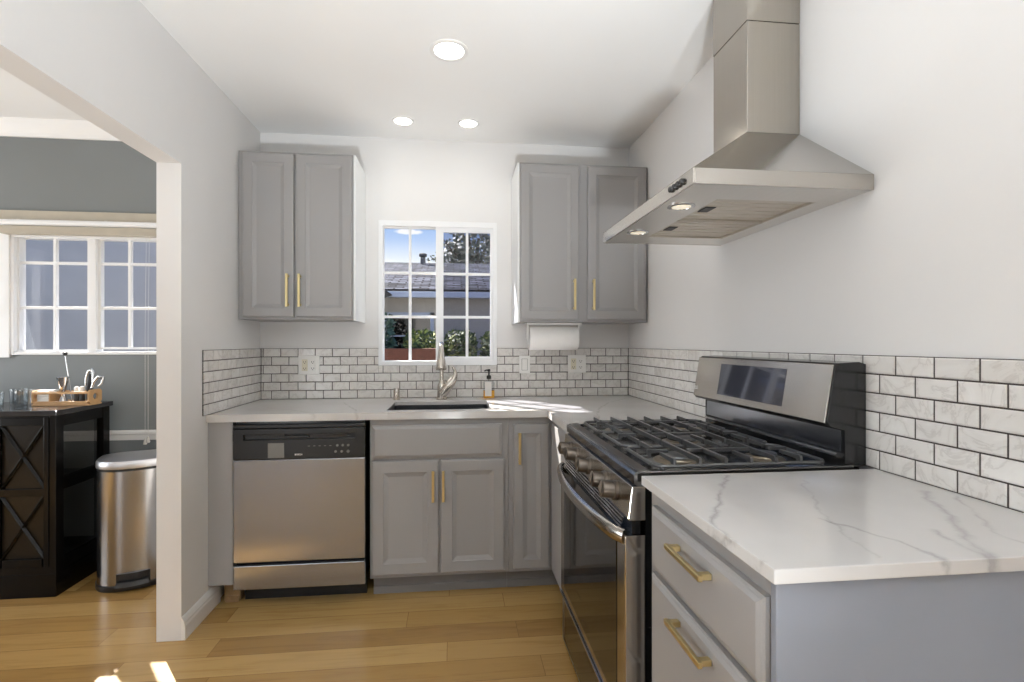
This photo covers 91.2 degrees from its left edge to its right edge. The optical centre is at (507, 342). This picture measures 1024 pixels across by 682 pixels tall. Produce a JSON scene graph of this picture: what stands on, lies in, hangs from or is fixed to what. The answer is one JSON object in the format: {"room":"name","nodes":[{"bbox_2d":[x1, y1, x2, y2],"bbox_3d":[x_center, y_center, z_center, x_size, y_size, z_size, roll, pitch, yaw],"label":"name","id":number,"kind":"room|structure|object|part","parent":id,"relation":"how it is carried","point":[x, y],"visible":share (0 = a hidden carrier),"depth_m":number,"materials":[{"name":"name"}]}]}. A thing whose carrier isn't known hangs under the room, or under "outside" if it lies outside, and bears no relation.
{"room":"kitchen","nodes":[
{"label":"kitchen","id":0,"kind":"room"},
{"bbox_2d":[0,0,259,641],"bbox_3d":[-1.204,0.002,0.121,0.097,2.490,5.700,0,0,-6],"label":"wall","id":1,"kind":"structure","parent":0,"point":[112,64],"depth_m":2.09,"materials":[{"name":"paint"}]},
{"bbox_2d":[181,586,220,639],"bbox_3d":[-1.379,1.199,2.260,0.016,0.096,0.320,0,0,-6],"label":"baseboard","id":2,"kind":"structure","parent":1,"relation":"attached to","point":[200,610],"depth_m":2.23,"materials":[{"name":"paint"}]},
{"bbox_2d":[202,348,260,415],"bbox_3d":[-1.421,0.183,2.614,0.007,0.300,0.680,0,0,-6],"label":"backsplash","id":3,"kind":"structure","parent":1,"relation":"attached to","point":[231,378],"depth_m":2.53,"materials":[{"name":"tile"}]},
{"bbox_2d":[0,568,578,681],"bbox_3d":[-1.560,1.307,0.082,5.315,0.120,5.700,0,0,-6],"label":"floor","id":4,"kind":"structure","parent":0,"point":[82,633],"depth_m":2.10,"materials":[{"name":"brown wood"}]},
{"bbox_2d":[0,401,112,599],"bbox_3d":[-2.742,0.788,2.584,1.047,0.918,0.419,0,0,-6],"label":"bar cabinet","id":5,"kind":"object","parent":4,"relation":"on","point":[37,560],"visible":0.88,"depth_m":2.45,"materials":[{"name":"black wood"}]},
{"bbox_3d":[-2.368,0.730,2.454,0.199,0.660,0.005,0,0,-6],"label":"panel","id":6,"kind":"part","parent":5,"relation":"part of","materials":[{"name":"black wood"}]},
{"bbox_2d":[13,389,33,404],"bbox_3d":[-2.517,0.286,2.604,0.080,0.085,0.080,0,0,-6],"label":"tumbler","id":7,"kind":"object","parent":5,"relation":"on","point":[20,389],"visible":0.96,"depth_m":2.58,"materials":[{"name":"clear glass"}]},
{"bbox_3d":[-2.367,0.730,2.448,0.235,0.730,0.020,0,0,-6],"label":"door","id":8,"kind":"part","parent":5,"relation":"part of","materials":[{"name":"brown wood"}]},
{"bbox_2d":[31,389,101,405],"bbox_3d":[-2.339,0.288,2.661,0.278,0.082,0.095,0,0,-6],"label":"caddy","id":9,"kind":"object","parent":5,"relation":"on","point":[53,396],"visible":0.84,"depth_m":2.62,"materials":[{"name":"brown wood"}]},
{"bbox_2d":[37,389,58,401],"bbox_3d":[-2.433,0.284,2.651,0.058,0.069,0.071,0,0,-6],"label":"napkin stack","id":10,"kind":"object","parent":9,"relation":"in","point":[41,397],"visible":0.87,"depth_m":2.62,"materials":[{"name":"white paper"}]},
{"bbox_2d":[56,377,69,400],"bbox_3d":[-2.363,0.250,2.661,0.058,0.137,0.058,0,0,-6],"label":"jigger","id":11,"kind":"object","parent":9,"relation":"in","point":[62,381],"visible":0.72,"depth_m":2.65,"materials":[{"name":"silver metal"}]},
{"bbox_2d":[31,402,101,405],"bbox_3d":[-2.339,0.324,2.661,0.278,0.010,0.095,0,0,-6],"label":"tray","id":12,"kind":"object","parent":9,"relation":"on","point":[33,403],"depth_m":2.62,"materials":[{"name":"brown wood"}]},
{"bbox_2d":[62,351,72,400],"bbox_3d":[-2.343,0.180,2.668,0.049,0.273,0.021,0,0,-6],"label":"spoon","id":13,"kind":"object","parent":9,"relation":"in","point":[64,353],"visible":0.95,"depth_m":2.67,"materials":[{"name":"silver metal"}]},
{"bbox_2d":[74,387,78,400],"bbox_3d":[-2.284,0.275,2.654,0.024,0.087,0.024,0,0,-6],"label":"bottle","id":14,"kind":"object","parent":9,"relation":"in","point":[76,389],"visible":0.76,"depth_m":2.65,"materials":[{"name":"white plastic"}]},
{"bbox_2d":[79,386,84,400],"bbox_3d":[-2.258,0.274,2.657,0.024,0.089,0.024,0,0,-6],"label":"bottle","id":15,"kind":"object","parent":9,"relation":"in","point":[81,388],"visible":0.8,"depth_m":2.65,"materials":[{"name":"white plastic"}]},
{"bbox_2d":[85,368,94,400],"bbox_3d":[-2.227,0.226,2.670,0.052,0.183,0.019,0,0,-6],"label":"corkscrew","id":16,"kind":"object","parent":9,"relation":"in","point":[88,375],"visible":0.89,"depth_m":2.66,"materials":[{"name":"silver metal"}]},
{"bbox_3d":[-2.231,0.240,2.670,0.025,0.154,0.017,0,0,-6],"label":"stem","id":17,"kind":"part","parent":16,"relation":"part of","materials":[{"name":"silver metal"}]},
{"bbox_3d":[-2.227,0.182,2.668,0.052,0.095,0.017,0,0,-6],"label":"handle","id":18,"kind":"part","parent":16,"relation":"part of","materials":[{"name":"silver metal"}]},
{"bbox_2d":[90,375,104,389],"bbox_3d":[-2.186,0.244,2.665,0.077,0.148,0.019,0,0,-6],"label":"bottle opener","id":19,"kind":"object","parent":9,"relation":"in","point":[97,377],"visible":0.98,"depth_m":2.66,"materials":[{"name":"silver metal"}]},
{"bbox_2d":[64,468,82,474],"bbox_3d":[-2.744,0.702,2.596,0.916,0.020,0.267,0,0,-6],"label":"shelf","id":20,"kind":"object","parent":5,"relation":"attached to","point":[66,470],"depth_m":2.72,"materials":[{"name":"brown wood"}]},
{"bbox_2d":[95,449,155,592],"bbox_3d":[-1.952,0.917,2.640,0.356,0.660,0.329,0,0,-28],"label":"trash can","id":21,"kind":"object","parent":4,"relation":"on","point":[126,481],"visible":0.7,"depth_m":2.53,"materials":[{"name":"metal"}]},
{"bbox_3d":[-1.961,0.611,2.658,0.352,0.048,0.286,0,0,-28],"label":"lid","id":22,"kind":"part","parent":21,"relation":"part of","materials":[{"name":"metal"}]},
{"bbox_2d":[208,422,244,602],"bbox_3d":[-1.367,0.807,2.599,0.110,0.879,0.538,0,0,-6],"label":"filler panel","id":23,"kind":"object","parent":4,"relation":"on","point":[220,434],"visible":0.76,"depth_m":2.33,"materials":[{"name":"grey wood"}]},
{"bbox_2d":[233,420,369,598],"bbox_3d":[-1.009,0.809,2.639,0.598,0.876,0.576,0,0,-6],"label":"dishwasher","id":24,"kind":"object","parent":4,"relation":"on","point":[301,489],"visible":1,"depth_m":2.36,"materials":[{"name":"silver metal"}]},
{"bbox_3d":[-0.980,1.095,2.370,0.598,0.111,0.025,0,0,-6],"label":"kick panel","id":25,"kind":"part","parent":24,"relation":"part of","materials":[{"name":"silver metal"}]},
{"bbox_3d":[-0.980,0.784,2.369,0.598,0.478,0.028,0,0,-6],"label":"door","id":26,"kind":"part","parent":24,"relation":"part of","materials":[{"name":"silver metal"}]},
{"bbox_2d":[370,418,507,593],"bbox_3d":[-0.363,0.807,2.738,0.672,0.879,0.653,0,0,-6],"label":"base cabinet","id":27,"kind":"object","parent":4,"relation":"on","point":[439,487],"visible":0.94,"depth_m":2.45,"materials":[{"name":"grey wood"}]},
{"bbox_3d":[-0.498,0.848,2.435,0.320,0.550,0.019,0,0,-6],"label":"door","id":28,"kind":"part","parent":27,"relation":"part of","materials":[{"name":"grey wood"}]},
{"bbox_3d":[-0.362,0.694,2.425,0.012,0.150,0.030,0,0,-6],"label":"handle","id":29,"kind":"part","parent":27,"relation":"part of","materials":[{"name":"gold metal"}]},
{"bbox_3d":[-0.343,0.480,2.452,0.630,0.158,0.019,0,0,-6],"label":"false drawer","id":30,"kind":"part","parent":27,"relation":"part of","materials":[{"name":"grey wood"}]},
{"bbox_3d":[-0.314,0.694,2.431,0.012,0.150,0.030,0,0,-6],"label":"handle","id":31,"kind":"part","parent":27,"relation":"part of","materials":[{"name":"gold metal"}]},
{"bbox_3d":[-0.173,0.848,2.470,0.312,0.550,0.019,0,0,-6],"label":"door","id":32,"kind":"part","parent":27,"relation":"part of","materials":[{"name":"grey wood"}]},
{"bbox_2d":[507,417,566,588],"bbox_3d":[0.408,0.807,2.599,0.828,0.879,1.096,0,0,-6],"label":"base cabinet","id":33,"kind":"object","parent":4,"relation":"on","point":[534,458],"visible":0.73,"depth_m":2.50,"materials":[{"name":"grey wood"}]},
{"bbox_2d":[206,395,705,432],"bbox_3d":[-0.284,0.350,2.528,2.248,0.034,1.110,0,0,-6],"label":"countertop","id":34,"kind":"structure","parent":33,"relation":"on","point":[562,410],"depth_m":2.51,"materials":[{"name":"stone"}]},
{"bbox_2d":[393,388,399,399],"bbox_3d":[-0.652,0.299,2.937,0.044,0.067,0.044,0,0,-6],"label":"air gap","id":35,"kind":"object","parent":34,"relation":"on","point":[396,390],"visible":1,"depth_m":2.92,"materials":[{"name":"silver metal"}]},
{"bbox_2d":[391,404,488,409],"bbox_3d":[-0.361,0.450,2.688,0.558,0.193,0.402,0,0,-6],"label":"sink","id":36,"kind":"object","parent":34,"relation":"in","point":[451,406],"visible":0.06,"depth_m":2.87,"materials":[{"name":"metal"}]},
{"bbox_2d":[436,342,457,399],"bbox_3d":[-0.353,0.162,2.893,0.126,0.341,0.206,0,0,-6],"label":"faucet","id":37,"kind":"object","parent":34,"relation":"on","point":[443,388],"visible":1,"depth_m":2.93,"materials":[{"name":"silver metal"}]},
{"bbox_3d":[-0.352,0.226,2.950,0.111,0.181,0.056,0,0,-6],"label":"lever","id":38,"kind":"part","parent":37,"relation":"part of","materials":[{"name":"silver metal"}]},
{"bbox_2d":[483,369,494,397],"bbox_3d":[-0.115,0.246,3.050,0.068,0.174,0.049,0,0,-6],"label":"soap bottle","id":39,"kind":"object","parent":34,"relation":"on","point":[488,392],"visible":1,"depth_m":3.03,"materials":[{"name":"clear glass"}]},
{"bbox_3d":[0.058,0.520,2.471,0.012,0.155,0.030,0,0,-6],"label":"handle","id":40,"kind":"part","parent":33,"relation":"part of","materials":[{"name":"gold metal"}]},
{"bbox_3d":[0.117,0.763,2.502,0.179,0.719,0.019,0,0,-6],"label":"door","id":41,"kind":"part","parent":33,"relation":"part of","materials":[{"name":"grey wood"}]},
{"bbox_3d":[0.244,0.755,2.266,0.010,0.736,0.457,0,0,-6],"label":"return panel","id":42,"kind":"part","parent":33,"relation":"part of","materials":[{"name":"grey wood"}]},
{"bbox_2d":[557,355,865,681],"bbox_3d":[0.560,0.649,1.675,0.735,1.196,0.758,0,0,-6],"label":"gas range","id":43,"kind":"object","parent":4,"relation":"on","point":[763,414],"visible":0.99,"depth_m":1.47,"materials":[{"name":"silver metal"}]},
{"bbox_3d":[0.219,0.404,1.915,0.048,0.055,0.054,0,0,-6],"label":"knob","id":44,"kind":"part","parent":43,"relation":"part of","materials":[{"name":"metal"}]},
{"bbox_3d":[0.284,1.094,1.645,0.048,0.186,0.758,0,0,-6],"label":"storage drawer","id":45,"kind":"part","parent":43,"relation":"part of","materials":[{"name":"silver metal"}]},
{"bbox_3d":[0.230,0.404,1.815,0.048,0.055,0.054,0,0,-6],"label":"knob","id":46,"kind":"part","parent":43,"relation":"part of","materials":[{"name":"metal"}]},
{"bbox_3d":[0.260,1.092,1.642,0.002,0.160,0.678,0,0,-6],"label":"drawer","id":47,"kind":"part","parent":43,"relation":"part of","materials":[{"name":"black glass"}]},
{"bbox_3d":[0.248,0.404,1.648,0.048,0.055,0.054,0,0,-6],"label":"knob","id":48,"kind":"part","parent":43,"relation":"part of","materials":[{"name":"metal"}]},
{"bbox_3d":[0.232,0.493,1.639,0.074,0.043,0.745,0,0,-6],"label":"oven handle","id":49,"kind":"part","parent":43,"relation":"part of","materials":[{"name":"silver metal"}]},
{"bbox_3d":[0.266,0.404,1.477,0.048,0.055,0.054,0,0,-6],"label":"knob","id":50,"kind":"part","parent":43,"relation":"part of","materials":[{"name":"metal"}]},
{"bbox_3d":[0.281,0.736,1.645,0.054,0.498,0.758,0,0,-6],"label":"oven door","id":51,"kind":"part","parent":43,"relation":"part of","materials":[{"name":"silver metal"}]},
{"bbox_3d":[0.285,0.407,1.645,0.046,0.086,0.758,0,0,-6],"label":"control panel","id":52,"kind":"part","parent":43,"relation":"part of","materials":[{"name":"silver metal"}]},
{"bbox_3d":[0.277,0.404,1.378,0.048,0.055,0.054,0,0,-6],"label":"knob","id":53,"kind":"part","parent":43,"relation":"part of","materials":[{"name":"metal"}]},
{"bbox_3d":[0.480,0.327,1.420,0.134,0.010,0.134,0,0,-6],"label":"burner","id":54,"kind":"part","parent":43,"relation":"part of","materials":[{"name":"silver metal"}]},
{"bbox_3d":[0.583,0.327,1.678,0.140,0.010,0.140,0,0,-6],"label":"burner","id":55,"kind":"part","parent":43,"relation":"part of","materials":[{"name":"metal"}]},
{"bbox_2d":[567,421,859,485],"bbox_3d":[0.587,0.343,1.678,0.622,0.040,0.758,0,0,-6],"label":"cooktop","id":56,"kind":"object","parent":43,"relation":"in","point":[626,460],"depth_m":1.46,"materials":[{"name":"black metal"}]},
{"bbox_3d":[0.738,0.327,1.448,0.116,0.010,0.116,0,0,-6],"label":"burner","id":57,"kind":"part","parent":43,"relation":"part of","materials":[{"name":"metal"}]},
{"bbox_3d":[0.863,0.266,1.714,0.004,0.057,0.722,0,0,-6],"label":"riser plate","id":58,"kind":"part","parent":43,"relation":"part of","materials":[{"name":"metal"}]},
{"bbox_2d":[652,493,1023,681],"bbox_3d":[0.666,0.802,1.034,0.659,0.890,0.497,0,0,-6],"label":"base cabinet","id":59,"kind":"object","parent":4,"relation":"on","point":[716,618],"visible":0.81,"depth_m":0.79,"materials":[{"name":"grey wood"}]},
{"bbox_3d":[0.354,0.591,0.992,0.030,0.012,0.152,0,0,-6],"label":"handle","id":60,"kind":"part","parent":59,"relation":"part of","materials":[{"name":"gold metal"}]},
{"bbox_3d":[0.354,0.432,0.992,0.030,0.012,0.152,0,0,-6],"label":"handle","id":61,"kind":"part","parent":59,"relation":"part of","materials":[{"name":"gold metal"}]},
{"bbox_3d":[0.377,0.694,0.997,0.019,0.277,0.444,0,0,-6],"label":"drawer","id":62,"kind":"part","parent":59,"relation":"part of","materials":[{"name":"grey wood"}]},
{"bbox_3d":[0.377,0.468,0.997,0.019,0.148,0.444,0,0,-6],"label":"drawer","id":63,"kind":"part","parent":59,"relation":"part of","materials":[{"name":"grey wood"}]},
{"bbox_2d":[642,469,1023,584],"bbox_3d":[0.684,0.344,1.031,0.646,0.022,0.524,0,0,-6],"label":"countertop","id":64,"kind":"structure","parent":59,"relation":"on","point":[793,527],"depth_m":0.92,"materials":[{"name":"stone"}]},
{"bbox_3d":[0.712,0.802,0.796,0.619,0.890,0.014,0,0,-6],"label":"panel","id":65,"kind":"part","parent":59,"relation":"part of","materials":[{"name":"grey wood"}]},
{"bbox_2d":[0,133,628,535],"bbox_3d":[-1.876,0.062,2.990,5.315,2.610,0.150,0,0,-6],"label":"wall","id":66,"kind":"structure","parent":0,"point":[407,179],"depth_m":2.98,"materials":[{"name":"paint"}]},
{"bbox_2d":[0,117,119,140],"bbox_3d":[-3.031,-1.200,2.758,2.968,0.085,0.062,0,0,-6],"label":"trim","id":67,"kind":"structure","parent":66,"relation":"attached to","point":[9,126],"depth_m":2.81,"materials":[{"name":"paint"}]},
{"bbox_2d":[0,233,155,357],"bbox_3d":[-2.360,-0.331,2.888,1.170,0.825,0.088,0,0,-6],"label":"window","id":68,"kind":"structure","parent":66,"relation":"in","point":[13,262],"depth_m":2.86,"materials":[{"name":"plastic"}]},
{"bbox_3d":[-2.862,-0.331,2.799,0.152,0.825,0.018,0,0,-6],"label":"casing","id":69,"kind":"part","parent":68,"relation":"part of","materials":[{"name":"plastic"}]},
{"bbox_3d":[-2.586,-0.273,2.863,0.392,0.648,0.030,0,0,-6],"label":"sash","id":70,"kind":"part","parent":68,"relation":"part of","materials":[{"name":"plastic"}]},
{"bbox_2d":[20,239,86,349],"bbox_3d":[-2.582,-0.276,2.863,0.360,0.630,0.022,0,0,-6],"label":"grille","id":71,"kind":"object","parent":68,"relation":"attached to","point":[55,263],"depth_m":2.85,"materials":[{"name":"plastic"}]},
{"bbox_2d":[0,210,155,444],"bbox_3d":[-2.349,-0.084,2.829,1.260,1.318,0.066,0,0,-6],"label":"window blind","id":72,"kind":"object","parent":68,"relation":"attached to","point":[34,222],"visible":0.62,"depth_m":2.81,"materials":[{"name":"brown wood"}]},
{"bbox_3d":[-2.347,-0.668,2.813,1.260,0.034,0.033,0,0,-6],"label":"head rail","id":73,"kind":"part","parent":72,"relation":"part of","materials":[{"name":"plastic"}]},
{"bbox_3d":[-2.082,-0.280,2.918,0.554,0.634,0.030,0,0,-6],"label":"sash","id":74,"kind":"part","parent":68,"relation":"part of","materials":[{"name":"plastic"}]},
{"bbox_2d":[102,241,155,346],"bbox_3d":[-2.078,-0.283,2.918,0.522,0.616,0.022,0,0,-6],"label":"grille","id":75,"kind":"object","parent":68,"relation":"attached to","point":[130,264],"depth_m":2.90,"materials":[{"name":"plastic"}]},
{"bbox_2d":[64,430,155,440],"bbox_3d":[-3.033,0.529,2.778,2.968,0.056,0.022,0,0,-6],"label":"trim","id":76,"kind":"structure","parent":66,"relation":"attached to","point":[114,434],"depth_m":2.86,"materials":[{"name":"paint"}]},
{"bbox_2d":[238,151,365,322],"bbox_3d":[-1.140,-0.570,2.813,0.605,0.898,0.358,0,0,-6],"label":"upper cabinet","id":77,"kind":"object","parent":66,"relation":"attached to","point":[302,216],"visible":1,"depth_m":2.67,"materials":[{"name":"grey wood"}]},
{"bbox_3d":[-1.270,-0.572,2.659,0.259,0.866,0.019,0,0,-6],"label":"door","id":78,"kind":"part","parent":77,"relation":"part of","materials":[{"name":"grey wood"}]},
{"bbox_3d":[-1.166,-0.278,2.646,0.012,0.175,0.030,0,0,-6],"label":"handle","id":79,"kind":"part","parent":77,"relation":"part of","materials":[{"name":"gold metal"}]},
{"bbox_3d":[-1.104,-0.278,2.653,0.012,0.175,0.030,0,0,-6],"label":"handle","id":80,"kind":"part","parent":77,"relation":"part of","materials":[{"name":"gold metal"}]},
{"bbox_3d":[-0.986,-0.572,2.690,0.288,0.866,0.019,0,0,-6],"label":"door","id":81,"kind":"part","parent":77,"relation":"part of","materials":[{"name":"grey wood"}]},
{"bbox_3d":[-0.848,-0.570,2.871,0.012,0.898,0.307,0,0,-6],"label":"panel","id":82,"kind":"part","parent":77,"relation":"part of","materials":[{"name":"grey wood"}]},
{"bbox_2d":[378,220,496,365],"bbox_3d":[-0.429,-0.303,3.100,0.718,0.880,0.084,0,0,-6],"label":"window","id":83,"kind":"structure","parent":66,"relation":"in","point":[441,227],"depth_m":3.08,"materials":[{"name":"plastic"}]},
{"bbox_3d":[-0.601,-0.298,3.096,0.327,0.826,0.026,0,0,-6],"label":"sash","id":84,"kind":"part","parent":83,"relation":"part of","materials":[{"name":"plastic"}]},
{"bbox_2d":[384,229,435,360],"bbox_3d":[-0.602,-0.297,3.096,0.317,0.816,0.022,0,0,-6],"label":"grille","id":85,"kind":"object","parent":83,"relation":"attached to","point":[410,273],"depth_m":3.09,"materials":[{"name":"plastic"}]},
{"bbox_3d":[-0.267,-0.300,3.103,0.354,0.822,0.028,0,0,-6],"label":"sash","id":86,"kind":"part","parent":83,"relation":"part of","materials":[{"name":"plastic"}]},
{"bbox_2d":[443,233,489,356],"bbox_3d":[-0.254,-0.298,3.105,0.288,0.766,0.022,0,0,-6],"label":"grille","id":87,"kind":"object","parent":83,"relation":"attached to","point":[466,274],"depth_m":3.09,"materials":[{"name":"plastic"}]},
{"bbox_2d":[261,348,628,398],"bbox_3d":[-0.344,0.183,3.077,2.250,0.300,0.008,0,0,-6],"label":"backsplash","id":88,"kind":"structure","parent":66,"relation":"attached to","point":[344,372],"depth_m":3.06,"materials":[{"name":"tile"}]},
{"bbox_2d":[298,356,319,374],"bbox_3d":[-1.183,0.132,2.977,0.122,0.112,0.010,0,0,-6],"label":"outlet plate","id":89,"kind":"object","parent":88,"relation":"attached to","point":[307,365],"visible":1,"depth_m":2.97,"materials":[{"name":"white plastic"}]},
{"bbox_2d":[302,359,307,370],"bbox_3d":[-1.205,0.132,2.972,0.033,0.068,0.004,0,0,-6],"label":"receptacle","id":90,"kind":"object","parent":89,"relation":"attached to","point":[304,361],"depth_m":2.97,"materials":[{"name":"beige plastic"}]},
{"bbox_2d":[310,359,315,370],"bbox_3d":[-1.160,0.132,2.977,0.033,0.068,0.004,0,0,-6],"label":"receptacle","id":91,"kind":"object","parent":89,"relation":"attached to","point":[312,361],"depth_m":2.98,"materials":[{"name":"white plastic"}]},
{"bbox_2d":[519,356,529,372],"bbox_3d":[0.104,0.134,3.115,0.068,0.110,0.012,0,0,-6],"label":"switch plate","id":92,"kind":"object","parent":88,"relation":"attached to","point":[524,361],"visible":1,"depth_m":3.11,"materials":[{"name":"white plastic"}]},
{"bbox_2d":[568,355,585,372],"bbox_3d":[0.435,0.132,3.152,0.115,0.112,0.010,0,0,-6],"label":"outlet plate","id":93,"kind":"object","parent":88,"relation":"attached to","point":[576,363],"visible":1,"depth_m":3.15,"materials":[{"name":"white plastic"}]},
{"bbox_2d":[571,359,575,368],"bbox_3d":[0.412,0.132,3.147,0.033,0.068,0.004,0,0,-6],"label":"receptacle","id":94,"kind":"object","parent":93,"relation":"attached to","point":[573,361],"depth_m":3.15,"materials":[{"name":"beige plastic"}]},
{"bbox_2d":[578,359,582,368],"bbox_3d":[0.458,0.132,3.152,0.033,0.068,0.004,0,0,-6],"label":"receptacle","id":95,"kind":"object","parent":93,"relation":"attached to","point":[580,361],"depth_m":3.15,"materials":[{"name":"white plastic"}]},
{"bbox_2d":[511,162,646,323],"bbox_3d":[0.416,-0.565,2.982,0.756,0.900,0.358,0,0,-6],"label":"upper cabinet","id":96,"kind":"object","parent":66,"relation":"attached to","point":[563,270],"visible":1,"depth_m":2.84,"materials":[{"name":"grey wood"}]},
{"bbox_3d":[0.043,-0.565,2.967,0.012,0.900,0.307,0,0,-6],"label":"panel","id":97,"kind":"part","parent":96,"relation":"part of","materials":[{"name":"grey wood"}]},
{"bbox_3d":[0.237,-0.567,2.822,0.331,0.868,0.019,0,0,-6],"label":"door","id":98,"kind":"part","parent":96,"relation":"part of","materials":[{"name":"grey wood"}]},
{"bbox_2d":[524,323,581,338],"bbox_3d":[0.266,-0.070,2.976,0.320,0.094,0.140,0,0,-6],"label":"paper towel holder","id":99,"kind":"object","parent":96,"relation":"attached to","point":[527,325],"visible":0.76,"depth_m":2.92,"materials":[{"name":"white plastic"}]},
{"bbox_3d":[0.115,-0.065,2.960,0.007,0.083,0.060,0,0,-6],"label":"arm","id":100,"kind":"part","parent":99,"relation":"part of","materials":[{"name":"white plastic"}]},
{"bbox_3d":[0.266,-0.111,2.976,0.320,0.012,0.140,0,0,-6],"label":"mount plate","id":101,"kind":"part","parent":99,"relation":"part of","materials":[{"name":"white plastic"}]},
{"bbox_2d":[527,326,578,349],"bbox_3d":[0.265,-0.029,2.976,0.289,0.142,0.142,0,0,-6],"label":"paper towel roll","id":102,"kind":"object","parent":99,"relation":"on","point":[539,337],"visible":0.89,"depth_m":2.92,"materials":[{"name":"white paper"}]},
{"bbox_3d":[0.375,-0.272,2.813,0.012,0.175,0.030,0,0,-6],"label":"handle","id":103,"kind":"part","parent":96,"relation":"part of","materials":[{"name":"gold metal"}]},
{"bbox_3d":[0.484,-0.272,2.825,0.012,0.175,0.030,0,0,-6],"label":"handle","id":104,"kind":"part","parent":96,"relation":"part of","materials":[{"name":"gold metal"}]},
{"bbox_3d":[0.622,-0.567,2.864,0.340,0.868,0.019,0,0,-6],"label":"door","id":105,"kind":"part","parent":96,"relation":"part of","materials":[{"name":"grey wood"}]},
{"bbox_2d":[0,0,712,147],"bbox_3d":[-1.560,-1.303,0.082,5.615,0.120,6.000,0,0,-6],"label":"ceiling","id":106,"kind":"structure","parent":0,"point":[586,73],"depth_m":2.25,"materials":[{"name":"paint"}]},
{"bbox_2d":[392,116,413,125],"bbox_3d":[-0.587,-1.239,2.804,0.124,0.007,0.124,0,0,-6],"label":"recessed light","id":107,"kind":"object","parent":106,"relation":"in","point":[398,120],"visible":1,"depth_m":2.80,"materials":[{"name":"paint"}]},
{"bbox_2d":[430,39,467,61],"bbox_3d":[-0.250,-1.239,2.130,0.164,0.007,0.164,0,0,-6],"label":"recessed light","id":108,"kind":"object","parent":106,"relation":"in","point":[447,50],"visible":1,"depth_m":2.12,"materials":[{"name":"paint"}]},
{"bbox_2d":[458,118,478,128],"bbox_3d":[-0.223,-1.239,2.836,0.124,0.007,0.124,0,0,-6],"label":"recessed light","id":109,"kind":"object","parent":106,"relation":"in","point":[467,123],"visible":1,"depth_m":2.83,"materials":[{"name":"paint"}]},
{"bbox_2d":[485,382,491,395],"bbox_3d":[-0.115,0.270,3.050,0.068,0.103,0.049,0,0,-6],"label":"label","id":110,"kind":"object","parent":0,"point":[488,385],"depth_m":3.02,"materials":[{"name":"white paper"}]},
{"bbox_2d":[629,0,1023,468],"bbox_3d":[1.148,0.062,0.451,0.150,2.610,5.850,0,0,-6],"label":"wall","id":111,"kind":"structure","parent":0,"point":[926,97],"depth_m":1.31,"materials":[{"name":"paint"}]},
{"bbox_2d":[603,0,873,245],"bbox_3d":[0.678,-0.823,1.690,0.514,0.838,0.773,0,0,-6],"label":"range hood","id":112,"kind":"object","parent":111,"relation":"attached to","point":[761,174],"visible":1,"depth_m":1.61,"materials":[{"name":"silver metal"}]},
{"bbox_2d":[628,348,1023,512],"bbox_3d":[0.913,0.183,1.880,0.007,0.300,2.642,0,0,-6],"label":"backsplash","id":113,"kind":"structure","parent":111,"relation":"attached to","point":[953,424],"depth_m":1.17,"materials":[{"name":"tile"}]},
{"label":"outside","id":114,"kind":"structure","parent":0,"visible":0},
{"bbox_3d":[-2.331,1.597,21.504,28.000,0.100,36.740,0,0,-6],"label":"ground","id":115,"kind":"structure","parent":114,"visible":0},
{"bbox_2d":[26,240,155,350],"bbox_3d":[-6.188,0.022,4.429,6.650,3.050,0.140,0,0,-6],"label":"wall","id":116,"kind":"structure","parent":115,"relation":"on","point":[39,278],"depth_m":4.61,"materials":[{"name":"paint"}]},
{"bbox_2d":[385,312,397,347],"bbox_3d":[-2.132,0.495,7.962,0.766,2.106,0.809,0,0,-6],"label":"bush","id":117,"kind":"object","parent":115,"relation":"on","point":[389,333],"visible":0.07,"depth_m":7.92,"materials":[{"name":"green plant"}]},
{"bbox_2d":[385,348,435,360],"bbox_3d":[-2.242,0.815,7.412,2.340,1.465,0.220,0,0,-6],"label":"brick wall","id":118,"kind":"structure","parent":115,"relation":"on","point":[391,354],"depth_m":7.39,"materials":[{"name":"red brick"}]},
{"bbox_2d":[401,328,435,347],"bbox_3d":[-1.398,0.651,8.094,0.659,1.795,0.775,0,0,-6],"label":"bush","id":119,"kind":"object","parent":115,"relation":"on","point":[425,340],"visible":0.25,"depth_m":7.88,"materials":[{"name":"green plant"}]},
{"bbox_2d":[385,253,489,356],"bbox_3d":[-2.341,-0.353,12.319,17.000,3.800,9.000,0,0,-6],"label":"neighbor house","id":120,"kind":"structure","parent":115,"relation":"on","point":[396,285],"depth_m":9.21,"materials":[{"name":"grey paint"}]},
{"bbox_3d":[-1.792,-0.103,9.101,0.800,0.800,0.013,0,0,-6],"label":"pane","id":121,"kind":"part","parent":120,"relation":"part of","materials":[{"name":"glass"}]},
{"bbox_2d":[427,233,489,263],"bbox_3d":[-1.196,-1.661,18.063,2.926,6.426,2.487,0,0,25],"label":"tree","id":122,"kind":"object","parent":115,"relation":"on","point":[457,252],"visible":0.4,"depth_m":17.46,"materials":[{"name":"green plant"}]},
{"bbox_2d":[444,329,478,356],"bbox_3d":[-0.768,0.654,8.161,0.618,1.789,0.811,0,0,-6],"label":"bush","id":123,"kind":"object","parent":115,"relation":"on","point":[454,347],"visible":0.53,"depth_m":7.96,"materials":[{"name":"green plant"}]},
{"bbox_2d":[478,331,489,356],"bbox_3d":[-0.199,0.654,8.274,0.602,1.788,0.778,0,0,-6],"label":"bush","id":124,"kind":"object","parent":115,"relation":"on","point":[485,340],"visible":0.12,"depth_m":8.10,"materials":[{"name":"green plant"}]}
]}

